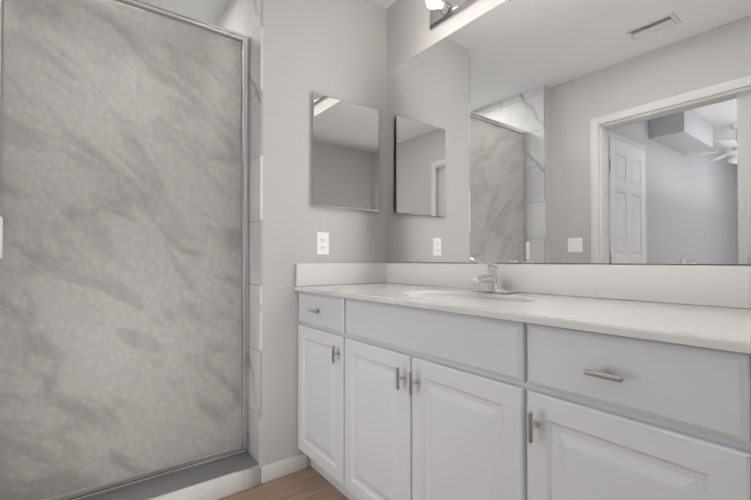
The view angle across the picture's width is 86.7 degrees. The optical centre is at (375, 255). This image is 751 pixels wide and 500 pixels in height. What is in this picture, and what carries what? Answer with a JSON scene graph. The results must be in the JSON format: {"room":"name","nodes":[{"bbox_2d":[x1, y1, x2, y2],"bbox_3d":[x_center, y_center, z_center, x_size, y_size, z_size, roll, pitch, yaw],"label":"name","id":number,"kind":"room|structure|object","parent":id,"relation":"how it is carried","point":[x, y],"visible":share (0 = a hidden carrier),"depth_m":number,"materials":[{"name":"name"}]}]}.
{"room":"bathroom","nodes":[
{"label":"bathroom","id":0,"kind":"room"},
{"bbox_2d":[144,0,396,24],"bbox_3d":[-0.273,-1.461,1.270,2.000,0.060,4.120,0,-1,-37],"label":"ceiling","id":1,"kind":"structure","parent":0,"point":[210,11],"depth_m":2.27,"materials":[{"name":"white paint"}]},
{"bbox_2d":[218,466,348,499],"bbox_3d":[-0.273,1.059,1.242,2.000,0.060,4.120,0,-1,-37],"label":"floor","id":2,"kind":"structure","parent":0,"point":[309,483],"depth_m":1.75,"materials":[{"name":"brown wood"}]},
{"bbox_2d":[148,465,259,499],"bbox_3d":[-0.954,0.993,1.608,0.924,0.082,0.218,0,-1,-37],"label":"sill","id":3,"kind":"structure","parent":2,"relation":"on","point":[229,484],"depth_m":1.69,"materials":[{"name":"stone"}]},
{"bbox_2d":[85,451,257,499],"bbox_3d":[-0.958,0.949,1.614,0.922,0.005,0.188,0,-1,-37],"label":"threshold","id":4,"kind":"object","parent":3,"relation":"on","point":[157,487],"visible":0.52,"depth_m":1.68,"materials":[{"name":"grey stone"}]},
{"bbox_2d":[0,0,248,499],"bbox_3d":[-0.993,-0.068,1.671,0.922,2.029,0.061,0,-1,-37],"label":"shower door","id":5,"kind":"structure","parent":4,"relation":"on","point":[124,155],"depth_m":1.63,"materials":[{"name":"clear glass"}]},
{"bbox_2d":[294,258,750,499],"bbox_3d":[0.329,0.519,1.416,0.590,1.024,1.670,0,-1,-37],"label":"bathroom vanity","id":6,"kind":"object","parent":2,"relation":"on","point":[486,380],"visible":1,"depth_m":1.05,"materials":[{"name":"white paint"}]},
{"bbox_2d":[294,263,750,353],"bbox_3d":[0.337,0.150,1.427,0.570,0.239,1.670,0,-1,-37],"label":"countertop","id":7,"kind":"structure","parent":6,"relation":"on","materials":[{"name":"white stone"}]},
{"bbox_2d":[470,258,514,293],"bbox_3d":[0.425,0.076,1.539,0.164,0.136,0.160,0,-1,-37],"label":"faucet","id":8,"kind":"object","parent":7,"relation":"on","point":[492,279],"depth_m":1.54,"materials":[{"name":"silver metal"}]},
{"bbox_2d":[262,0,386,466],"bbox_3d":[-0.264,-0.191,2.101,0.730,2.460,0.120,0,-1,-37],"label":"wall","id":9,"kind":"structure","parent":0,"point":[337,49],"depth_m":1.94,"materials":[{"name":"grey paint"}]},
{"bbox_2d":[260,453,305,483],"bbox_3d":[-0.431,0.999,1.877,0.230,0.075,0.014,0,-1,-37],"label":"baseboard","id":10,"kind":"structure","parent":9,"relation":"attached to","point":[280,468],"depth_m":1.87,"materials":[{"name":"white paint"}]},
{"bbox_2d":[316,232,328,254],"bbox_3d":[-0.267,-0.062,2.017,0.070,0.114,0.008,0,-1,-37],"label":"duplex electrical outlet","id":11,"kind":"object","parent":9,"relation":"attached to","point":[322,243],"visible":1,"depth_m":2.01,"materials":[{"name":"white plastic"}]},
{"bbox_2d":[313,92,378,210],"bbox_3d":[-0.150,-0.531,2.102,0.409,0.564,0.019,0,-1,-37],"label":"medicine cabinet mirror","id":12,"kind":"object","parent":9,"relation":"attached to","point":[345,154],"visible":1,"depth_m":2.08,"materials":[{"name":"silver metal"}]},
{"bbox_2d":[387,0,750,265],"bbox_3d":[0.478,-0.194,1.821,0.120,2.460,4.120,0,-1,-37],"label":"wall","id":13,"kind":"structure","parent":0,"point":[410,34],"depth_m":2.08,"materials":[{"name":"grey paint"}]},
{"bbox_2d":[426,0,477,30],"bbox_3d":[0.504,-1.217,1.583,0.137,0.170,0.928,0,-1,-37],"label":"sconce","id":14,"kind":"object","parent":13,"relation":"attached to","point":[442,11],"visible":1,"depth_m":1.86,"materials":[{"name":"silver metal"}]},
{"bbox_2d":[386,0,750,263],"bbox_3d":[0.563,-0.513,1.603,0.008,1.083,1.664,0,-1,-37],"label":"vanity mirror","id":15,"kind":"object","parent":13,"relation":"attached to","point":[568,131],"visible":1,"depth_m":1.40,"materials":[{"name":"silver metal"}]},
{"bbox_3d":[-0.857,-0.188,2.383,0.120,2.460,1.041,0,-1,-37],"label":"wall","id":16,"kind":"structure","parent":0,"visible":0},
{"bbox_2d":[216,0,262,466],"bbox_3d":[-0.870,-0.189,2.290,0.012,2.460,1.150,0,-1,-37],"label":"shower wall tile","id":17,"kind":"structure","parent":16,"relation":"attached to","point":[244,17],"depth_m":1.88,"materials":[{"name":"tile"}]}
]}

